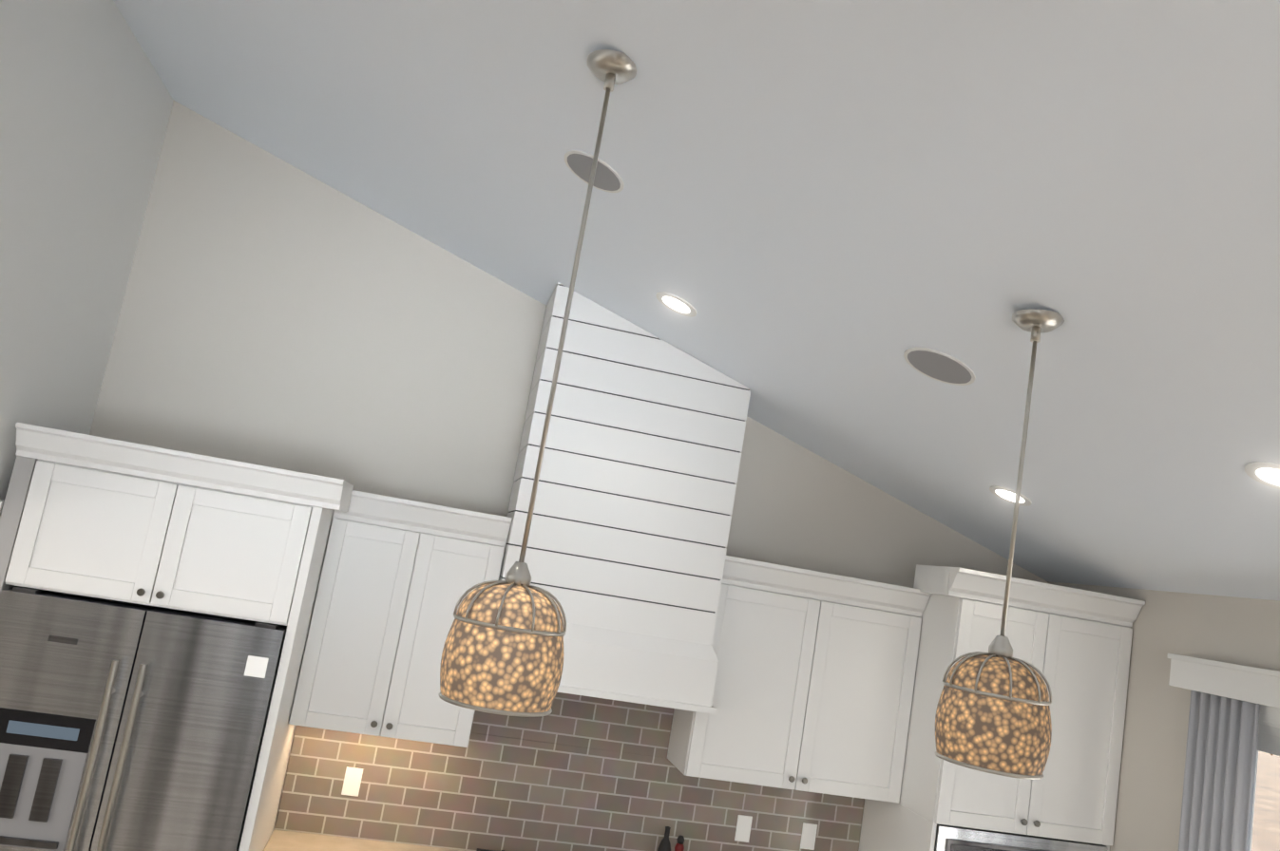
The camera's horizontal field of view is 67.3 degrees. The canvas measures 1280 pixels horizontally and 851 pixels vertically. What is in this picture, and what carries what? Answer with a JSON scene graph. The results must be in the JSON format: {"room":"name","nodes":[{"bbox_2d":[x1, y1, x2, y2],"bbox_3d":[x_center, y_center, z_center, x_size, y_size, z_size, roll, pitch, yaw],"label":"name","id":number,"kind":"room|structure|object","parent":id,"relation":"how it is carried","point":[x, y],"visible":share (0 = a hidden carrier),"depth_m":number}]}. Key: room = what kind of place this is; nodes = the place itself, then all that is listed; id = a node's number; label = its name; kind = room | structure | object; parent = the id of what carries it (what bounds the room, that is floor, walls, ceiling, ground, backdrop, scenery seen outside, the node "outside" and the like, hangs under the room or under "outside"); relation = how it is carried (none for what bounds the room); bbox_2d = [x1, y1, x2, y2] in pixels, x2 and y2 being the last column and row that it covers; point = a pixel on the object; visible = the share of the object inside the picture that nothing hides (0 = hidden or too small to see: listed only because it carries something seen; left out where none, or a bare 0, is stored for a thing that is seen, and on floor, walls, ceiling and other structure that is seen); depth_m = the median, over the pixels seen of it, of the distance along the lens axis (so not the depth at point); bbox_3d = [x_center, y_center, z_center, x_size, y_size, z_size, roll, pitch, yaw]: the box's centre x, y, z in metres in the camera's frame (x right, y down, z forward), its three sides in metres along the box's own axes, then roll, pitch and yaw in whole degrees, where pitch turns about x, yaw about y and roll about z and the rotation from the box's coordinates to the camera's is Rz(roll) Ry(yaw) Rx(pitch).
{"room":"kitchen","nodes":[
{"label":"kitchen","id":0,"kind":"room"},
{"bbox_2d":[0,0,173,516],"bbox_3d":[-1.644,-0.525,0.175,0.420,5.000,7.900,11,-8,-11],"label":"wall","id":1,"kind":"structure","parent":0,"point":[86,100],"depth_m":3.41},
{"bbox_2d":[262,829,467,850],"bbox_3d":[-1.078,1.745,3.774,0.796,0.038,0.641,11,-8,-11],"label":"countertop","id":2,"kind":"structure","parent":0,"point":[281,840],"depth_m":3.99},
{"bbox_2d":[657,826,670,850],"bbox_3d":[0.107,1.881,4.243,0.060,0.220,0.058,11,-8,-11],"label":"oil bottle","id":3,"kind":"object","parent":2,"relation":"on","point":[664,845],"visible":1,"depth_m":4.24},
{"bbox_2d":[674,835,684,850],"bbox_3d":[0.166,1.904,4.232,0.056,0.192,0.055,11,-8,-11],"label":"pepper mill","id":4,"kind":"object","parent":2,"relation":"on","point":[678,847],"visible":1,"depth_m":4.23},
{"bbox_2d":[89,100,1047,830],"bbox_3d":[-1.540,0.090,4.269,7.750,5.000,0.150,11,-8,-11],"label":"wall","id":5,"kind":"structure","parent":0,"point":[277,314],"depth_m":4.30},
{"bbox_2d":[0,453,201,609],"bbox_3d":[-1.942,0.416,3.692,0.530,0.435,0.726,11,-8,-11],"label":"upper cabinet","id":6,"kind":"object","parent":5,"relation":"attached to","point":[79,528],"depth_m":3.34},
{"bbox_2d":[171,483,330,631],"bbox_3d":[-1.552,0.494,3.767,0.528,0.435,0.726,11,-8,-11],"label":"upper cabinet","id":7,"kind":"object","parent":5,"relation":"attached to","point":[250,556],"depth_m":3.44},
{"bbox_2d":[281,483,444,745],"bbox_3d":[-1.132,0.769,4.024,0.412,0.940,0.341,11,-8,-11],"label":"upper cabinet","id":8,"kind":"object","parent":5,"relation":"attached to","point":[352,679],"depth_m":3.86},
{"bbox_2d":[399,506,512,753],"bbox_3d":[-0.850,0.825,4.078,0.412,0.940,0.341,11,-8,-11],"label":"upper cabinet","id":9,"kind":"object","parent":5,"relation":"attached to","point":[470,545],"depth_m":3.93},
{"bbox_2d":[498,282,750,714],"bbox_3d":[-0.086,0.313,4.214,1.000,1.665,0.479,11,-8,-11],"label":"range hood","id":10,"kind":"object","parent":5,"relation":"attached to","point":[626,549],"visible":0.81,"depth_m":4.02},
{"bbox_2d":[661,555,843,799],"bbox_3d":[0.501,1.092,4.337,0.554,0.940,0.341,11,-8,-11],"label":"upper cabinet","id":11,"kind":"object","parent":5,"relation":"attached to","point":[815,733],"depth_m":4.18},
{"bbox_2d":[813,576,912,806],"bbox_3d":[0.920,1.175,4.417,0.555,0.940,0.341,11,-8,-11],"label":"upper cabinet","id":12,"kind":"object","parent":5,"relation":"attached to","point":[858,722],"depth_m":4.26},
{"bbox_2d":[885,564,1071,838],"bbox_3d":[1.429,1.198,4.366,0.542,1.050,0.646,11,-8,-11],"label":"upper cabinet","id":13,"kind":"object","parent":5,"relation":"attached to","point":[927,791],"depth_m":4.11},
{"bbox_2d":[1045,588,1140,850],"bbox_3d":[1.805,1.272,4.438,0.478,1.050,0.646,11,-8,-11],"label":"upper cabinet","id":14,"kind":"object","parent":5,"relation":"attached to","point":[1087,747],"depth_m":4.14},
{"bbox_2d":[934,823,1107,850],"bbox_3d":[1.509,2.003,4.259,0.788,0.518,0.655,11,-8,-11],"label":"built-in microwave","id":15,"kind":"object","parent":14,"relation":"in","point":[949,838],"visible":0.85,"depth_m":3.99},
{"bbox_2d":[113,0,1279,600],"bbox_3d":[-0.574,-1.562,0.517,7.900,2.569,8.200,11,-8,-11],"label":"ceiling","id":16,"kind":"structure","parent":0,"point":[820,217],"depth_m":2.57},
{"bbox_2d":[438,49,636,717],"bbox_3d":[-0.186,-0.129,2.159,0.260,1.483,0.260,11,-8,-11],"label":"pendant light","id":17,"kind":"object","parent":16,"relation":"hanging from","point":[503,653],"visible":1,"depth_m":1.99},
{"bbox_2d":[564,150,624,192],"bbox_3d":[-0.138,-0.758,2.876,0.192,0.064,0.200,11,-8,-11],"label":"ceiling speaker","id":18,"kind":"object","parent":16,"relation":"attached to","point":[606,179],"visible":0.94,"depth_m":2.87},
{"bbox_2d":[655,291,697,317],"bbox_3d":[0.137,-0.457,3.622,0.164,0.055,0.170,11,-8,-11],"label":"recessed light","id":19,"kind":"object","parent":16,"relation":"in","point":[677,304],"visible":1,"depth_m":3.61},
{"bbox_2d":[903,346,975,385],"bbox_3d":[0.936,-0.184,3.011,0.221,0.073,0.230,11,-8,-11],"label":"ceiling speaker","id":20,"kind":"object","parent":16,"relation":"attached to","point":[939,366],"visible":1,"depth_m":3.00},
{"bbox_2d":[934,308,1064,780],"bbox_3d":[0.913,0.264,2.350,0.260,1.105,0.260,11,-8,-11],"label":"pendant light","id":21,"kind":"object","parent":16,"relation":"hanging from","point":[993,716],"visible":1,"depth_m":2.21},
{"bbox_2d":[989,485,1031,506],"bbox_3d":[1.489,0.283,3.869,0.164,0.055,0.170,11,-8,-11],"label":"recessed light","id":22,"kind":"object","parent":16,"relation":"in","point":[1005,494],"visible":0.88,"depth_m":3.86},
{"bbox_2d":[1244,461,1279,489],"bbox_3d":[1.745,0.141,2.623,0.164,0.055,0.170,11,-8,-11],"label":"recessed light","id":23,"kind":"object","parent":16,"relation":"in","point":[1265,473],"visible":1,"depth_m":2.64},
{"bbox_2d":[1047,581,1279,850],"bbox_3d":[2.808,1.263,0.927,0.150,3.200,7.900,11,-8,-11],"label":"wall","id":24,"kind":"structure","parent":0,"point":[1240,631],"depth_m":3.95},
{"bbox_2d":[1167,653,1279,708],"bbox_3d":[2.378,0.864,2.784,0.104,0.125,2.195,11,-8,-11],"label":"cornice valance","id":25,"kind":"object","parent":24,"relation":"attached to","point":[1247,684],"visible":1,"depth_m":3.56},
{"bbox_2d":[1178,690,1260,850],"bbox_3d":[2.016,2.035,3.455,0.046,2.090,0.290,11,-8,-11],"label":"curtain","id":26,"kind":"object","parent":25,"relation":"hanging from","point":[1218,787],"depth_m":3.55},
{"bbox_2d":[1249,705,1279,850],"bbox_3d":[2.302,1.969,2.665,0.125,2.150,2.100,11,-8,-11],"label":"window","id":27,"kind":"structure","parent":24,"relation":"in","point":[1269,735],"depth_m":3.52},
{"bbox_3d":[-1.198,2.115,-0.020,7.600,0.060,7.900,11,-8,-11],"label":"floor","id":28,"kind":"structure","parent":0,"visible":0},
{"bbox_2d":[0,586,286,850],"bbox_3d":[-1.925,1.549,3.523,0.922,1.812,0.782,11,-8,-11],"label":"refrigerator","id":29,"kind":"object","parent":28,"relation":"on","point":[128,727],"visible":0.94,"depth_m":3.28},
{"bbox_2d":[477,848,504,850],"bbox_3d":[-0.380,2.293,3.814,0.768,0.955,0.627,11,-8,-11],"label":"gas range","id":30,"kind":"object","parent":28,"relation":"on","point":[478,850],"visible":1,"depth_m":4.08},
{"label":"outside","id":31,"kind":"structure","parent":0,"visible":0},
{"bbox_2d":[1251,750,1279,850],"bbox_3d":[18.518,8.128,21.772,40.448,1.550,85.000,11,-8,-11],"label":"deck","id":32,"kind":"object","parent":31,"point":[1270,771],"depth_m":15.55}
]}

